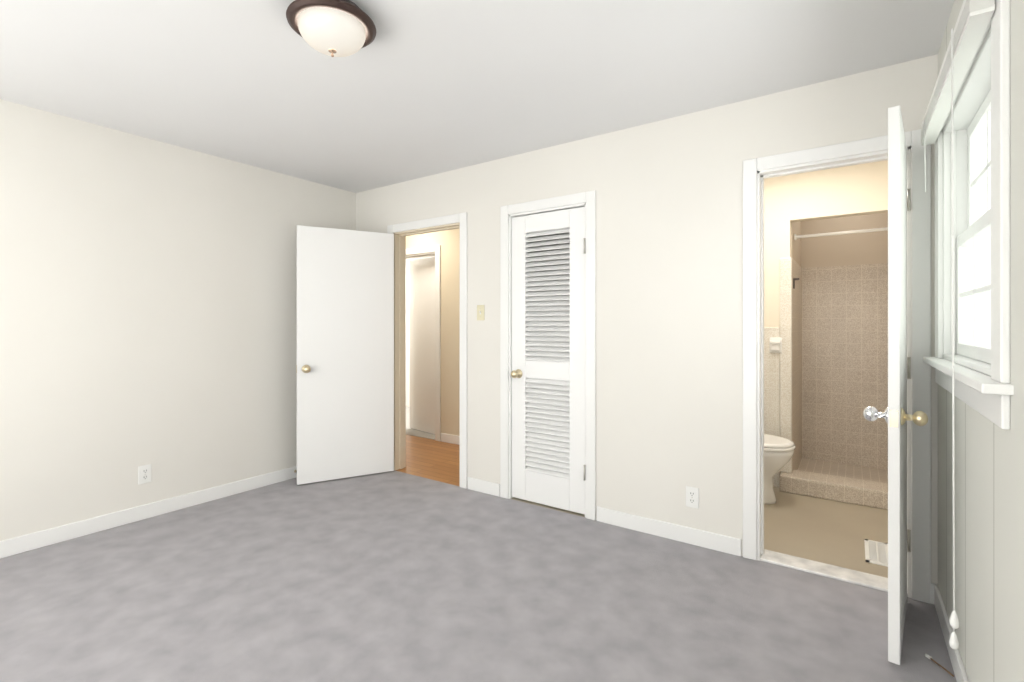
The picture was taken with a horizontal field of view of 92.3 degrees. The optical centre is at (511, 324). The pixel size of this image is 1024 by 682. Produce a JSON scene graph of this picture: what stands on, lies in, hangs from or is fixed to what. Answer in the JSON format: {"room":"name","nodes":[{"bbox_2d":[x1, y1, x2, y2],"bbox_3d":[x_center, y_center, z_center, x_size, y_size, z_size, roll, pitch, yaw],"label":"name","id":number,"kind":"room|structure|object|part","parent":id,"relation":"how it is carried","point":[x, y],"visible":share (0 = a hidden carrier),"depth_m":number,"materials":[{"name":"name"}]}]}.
{"room":"empty bedroom","nodes":[
{"label":"empty bedroom","id":0,"kind":"room"},
{"bbox_2d":[0,99,355,540],"bbox_3d":[-2.470,0.020,3.077,0.120,2.440,3.740,0,0,35],"label":"wall","id":1,"kind":"structure","parent":0,"point":[148,300],"depth_m":3.11,"materials":[{"name":"paint"}]},
{"bbox_2d":[138,464,150,484],"bbox_3d":[-2.346,0.955,3.142,0.010,0.116,0.072,0,0,35],"label":"outlet","id":2,"kind":"object","parent":1,"relation":"attached to","point":[144,473],"visible":1,"depth_m":3.14,"materials":[{"name":"white plastic"}]},
{"bbox_2d":[0,466,296,558],"bbox_3d":[-2.407,1.194,3.051,0.013,0.092,3.470,0,0,35],"label":"baseboard","id":3,"kind":"structure","parent":1,"relation":"attached to","point":[24,543],"depth_m":3.08,"materials":[{"name":"white paint"}]},
{"bbox_2d":[406,256,434,406],"bbox_3d":[-1.506,0.020,7.583,0.120,2.440,2.760,0,0,35],"label":"door frame","id":4,"kind":"structure","parent":0,"point":[408,260],"depth_m":7.39,"materials":[{"name":"paint"}]},
{"bbox_2d":[406,229,458,435],"bbox_3d":[-0.816,0.020,5.350,3.240,2.440,0.120,0,0,35],"label":"wall","id":5,"kind":"structure","parent":0,"point":[447,241],"depth_m":5.15,"materials":[{"name":"beige paint"}]},
{"bbox_2d":[410,257,434,433],"bbox_3d":[-0.972,0.232,5.636,0.046,1.993,0.673,0,0,-44],"label":"door","id":6,"kind":"structure","parent":5,"relation":"in","point":[422,344],"depth_m":5.67,"materials":[{"name":"white paint"}]},
{"bbox_2d":[406,245,440,440],"bbox_3d":[-1.067,0.194,5.524,0.834,2.092,0.152,0,0,35],"label":"door frame","id":7,"kind":"structure","parent":5,"relation":"attached to","point":[436,249],"depth_m":5.24,"materials":[{"name":"white paint"}]},
{"bbox_2d":[441,433,458,444],"bbox_3d":[-0.189,1.194,4.834,1.380,0.092,0.013,0,0,35],"label":"baseboard","id":8,"kind":"structure","parent":5,"relation":"attached to","point":[449,438],"depth_m":5.14,"materials":[{"name":"white paint"}]},
{"bbox_2d":[0,0,953,192],"bbox_3d":[-0.418,-1.250,4.013,6.180,0.100,7.620,0,0,35],"label":"ceiling","id":9,"kind":"structure","parent":0,"point":[415,89],"depth_m":2.30,"materials":[{"name":"paint"}]},
{"bbox_2d":[286,0,375,56],"bbox_3d":[-0.690,-1.114,1.888,0.326,0.171,0.326,0,0,35],"label":"ceiling light","id":10,"kind":"object","parent":9,"relation":"attached to","point":[338,28],"visible":1,"depth_m":1.81,"materials":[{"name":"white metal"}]},
{"bbox_2d":[0,470,956,681],"bbox_3d":[-0.788,1.270,1.835,4.300,0.060,3.620,0,0,35],"label":"floor","id":11,"kind":"structure","parent":0,"point":[394,576],"depth_m":2.19,"materials":[{"name":"grey carpet"}]},
{"bbox_2d":[925,654,953,676],"bbox_3d":[1.546,1.231,1.781,0.073,0.012,0.089,0,0,35],"label":"door stop","id":12,"kind":"object","parent":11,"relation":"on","point":[928,656],"visible":1,"depth_m":1.79,"materials":[{"name":"brown plastic"}]},
{"bbox_2d":[356,54,937,583],"bbox_3d":[0.280,0.020,3.370,4.300,2.440,0.120,0,0,35],"label":"wall","id":13,"kind":"structure","parent":0,"point":[668,310],"depth_m":2.87,"materials":[{"name":"paint"}]},
{"bbox_2d":[296,225,393,484],"bbox_3d":[-1.343,0.232,3.984,0.403,1.993,0.702,0,0,35],"label":"hall door","id":14,"kind":"structure","parent":13,"relation":"in","point":[345,354],"depth_m":3.94,"materials":[{"name":"white paint"}]},
{"bbox_2d":[387,212,466,488],"bbox_3d":[-0.665,0.194,4.027,0.884,2.092,0.152,0,0,35],"label":"door frame","id":15,"kind":"structure","parent":13,"relation":"attached to","point":[399,350],"depth_m":4.12,"materials":[{"name":"beige paint"}]},
{"bbox_2d":[477,305,483,319],"bbox_3d":[-0.236,-0.090,3.644,0.070,0.114,0.019,0,0,35],"label":"light switch","id":16,"kind":"object","parent":13,"relation":"attached to","point":[480,312],"visible":1,"depth_m":3.65,"materials":[{"name":"beige plastic"}]},
{"bbox_2d":[468,477,499,496],"bbox_3d":[-0.210,1.194,3.630,0.300,0.092,0.013,0,0,35],"label":"baseboard","id":17,"kind":"structure","parent":13,"relation":"attached to","point":[479,485],"depth_m":3.62,"materials":[{"name":"white paint"}]},
{"bbox_2d":[500,190,595,520],"bbox_3d":[0.245,0.194,3.356,0.744,2.092,0.187,0,0,35],"label":"closet door","id":18,"kind":"structure","parent":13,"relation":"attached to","point":[511,216],"depth_m":3.34,"materials":[{"name":"white paint"}]},
{"bbox_3d":[0.246,0.188,3.357,0.356,1.664,0.042,0,0,35],"label":"panel","id":19,"kind":"part","parent":18,"relation":"part of","materials":[{"name":"white paint"}]},
{"bbox_2d":[597,506,740,555],"bbox_3d":[0.882,1.194,2.871,0.840,0.092,0.013,0,0,35],"label":"baseboard","id":20,"kind":"structure","parent":13,"relation":"attached to","point":[668,530],"depth_m":2.84,"materials":[{"name":"white paint"}]},
{"bbox_2d":[686,486,698,508],"bbox_3d":[1.018,0.975,2.778,0.072,0.116,0.010,0,0,35],"label":"outlet","id":21,"kind":"object","parent":13,"relation":"attached to","point":[692,497],"visible":1,"depth_m":2.78,"materials":[{"name":"white plastic"}]},
{"bbox_2d":[743,129,930,603],"bbox_3d":[1.587,0.181,2.461,0.769,2.117,0.152,0,0,35],"label":"door frame","id":22,"kind":"structure","parent":13,"relation":"attached to","point":[920,394],"depth_m":2.31,"materials":[{"name":"white paint"}]},
{"bbox_2d":[863,105,927,664],"bbox_3d":[1.559,0.218,2.024,0.191,2.020,0.604,0,0,35],"label":"door","id":23,"kind":"structure","parent":13,"relation":"in","point":[895,416],"depth_m":1.79,"materials":[{"name":"white paint"}]},
{"bbox_3d":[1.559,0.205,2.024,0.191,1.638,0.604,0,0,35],"label":"knob","id":24,"kind":"part","parent":23,"relation":"part of","materials":[{"name":"metal"}]},
{"bbox_2d":[395,407,907,596],"bbox_3d":[0.593,1.263,5.512,5.930,0.074,4.005,0,0,35],"label":"floor","id":25,"kind":"structure","parent":0,"point":[831,532],"depth_m":3.02,"materials":[{"name":"tile"}]},
{"bbox_2d":[764,434,794,504],"bbox_3d":[1.657,0.853,3.558,0.688,0.775,0.480,0,0,35],"label":"toilet","id":26,"kind":"object","parent":25,"relation":"on","point":[778,452],"visible":0.15,"depth_m":3.34,"materials":[{"name":"white ceramic"}]},
{"bbox_3d":[1.753,0.817,3.491,0.442,0.025,0.372,0,0,35],"label":"lid","id":27,"kind":"part","parent":26,"relation":"part of","materials":[{"name":"white ceramic"}]},
{"bbox_2d":[779,470,887,509],"bbox_3d":[2.367,1.180,3.539,0.756,0.120,0.240,0,0,35],"label":"shower curb","id":28,"kind":"object","parent":25,"relation":"on","point":[846,490],"depth_m":3.49,"materials":[{"name":"tile"}]},
{"bbox_2d":[864,539,887,566],"bbox_3d":[1.986,1.237,2.671,0.110,0.006,0.320,0,0,35],"label":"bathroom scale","id":29,"kind":"object","parent":25,"relation":"in","point":[876,552],"visible":0.92,"depth_m":2.67,"materials":[{"name":"white plastic"}]},
{"bbox_2d":[528,160,887,473],"bbox_3d":[1.164,0.020,3.267,2.390,2.440,0.720,0,0,35],"label":"wall","id":30,"kind":"structure","parent":0,"point":[854,190],"depth_m":3.67,"materials":[{"name":"beige paint"}]},
{"bbox_2d":[764,327,779,486],"bbox_3d":[1.450,0.630,3.399,0.570,1.220,1.256,0,0,35],"label":"wainscot","id":31,"kind":"structure","parent":30,"relation":"attached to","point":[771,393],"depth_m":3.77,"materials":[{"name":"tile"}]},
{"bbox_2d":[769,337,781,352],"bbox_3d":[2.004,0.155,3.740,0.084,0.116,0.045,0,0,35],"label":"paper holder","id":32,"kind":"object","parent":31,"relation":"attached to","point":[775,345],"visible":1,"depth_m":3.74,"materials":[{"name":"white ceramic"}]},
{"bbox_2d":[780,257,791,472],"bbox_3d":[2.078,0.305,3.731,0.082,1.630,0.034,0,0,35],"label":"wall","id":33,"kind":"structure","parent":30,"relation":"attached to","point":[786,353],"depth_m":3.71,"materials":[{"name":"tile"}]},
{"bbox_2d":[938,0,1023,681],"bbox_3d":[1.592,0.020,1.624,0.150,2.440,5.990,0,0,35],"label":"wall","id":34,"kind":"structure","parent":0,"point":[989,533],"depth_m":1.31,"materials":[{"name":"paint"}]},
{"bbox_2d":[791,213,887,482],"bbox_3d":[2.640,0.020,3.879,0.696,2.440,0.850,0,0,35],"label":"wall","id":35,"kind":"structure","parent":34,"relation":"attached to","point":[839,338],"depth_m":4.21,"materials":[{"name":"beige tile"}]},
{"bbox_2d":[793,278,798,288],"bbox_3d":[2.190,-0.320,3.787,0.038,0.080,0.035,0,0,35],"label":"hook","id":36,"kind":"object","parent":35,"relation":"attached to","point":[794,279],"visible":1,"depth_m":3.78,"materials":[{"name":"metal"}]},
{"bbox_2d":[794,227,887,239],"bbox_3d":[2.500,-0.690,3.678,0.670,0.050,0.050,0,0,35],"label":"rail","id":37,"kind":"object","parent":35,"relation":"attached to","point":[796,237],"visible":0.79,"depth_m":3.69,"materials":[{"name":"white plastic"}]},
{"bbox_2d":[931,583,968,681],"bbox_3d":[0.883,1.194,0.765,0.035,0.092,3.470,0,0,35],"label":"baseboard","id":38,"kind":"structure","parent":34,"relation":"attached to","point":[936,599],"depth_m":1.89,"materials":[{"name":"white paint"}]},
{"bbox_2d":[923,0,1013,429],"bbox_3d":[1.553,-0.318,1.615,0.205,1.135,1.210,0,0,35],"label":"window","id":39,"kind":"structure","parent":34,"relation":"in","point":[987,396],"depth_m":1.72,"materials":[{"name":"white paint"}]},
{"bbox_2d":[921,0,994,649],"bbox_3d":[1.472,0.032,1.671,0.064,1.793,1.090,0,0,35],"label":"window blind","id":40,"kind":"object","parent":39,"relation":"attached to","point":[971,25],"visible":1,"depth_m":1.40,"materials":[{"name":"white plastic"}]},
{"bbox_3d":[1.461,0.042,1.691,0.024,1.773,0.752,0,0,35],"label":"cord","id":41,"kind":"part","parent":40,"relation":"part of","materials":[{"name":"white fabric"}]},
{"bbox_3d":[1.569,-0.335,1.603,0.064,0.908,0.926,0,0,35],"label":"window sash","id":42,"kind":"part","parent":39,"relation":"part of","materials":[{"name":"white wood"}]}
]}

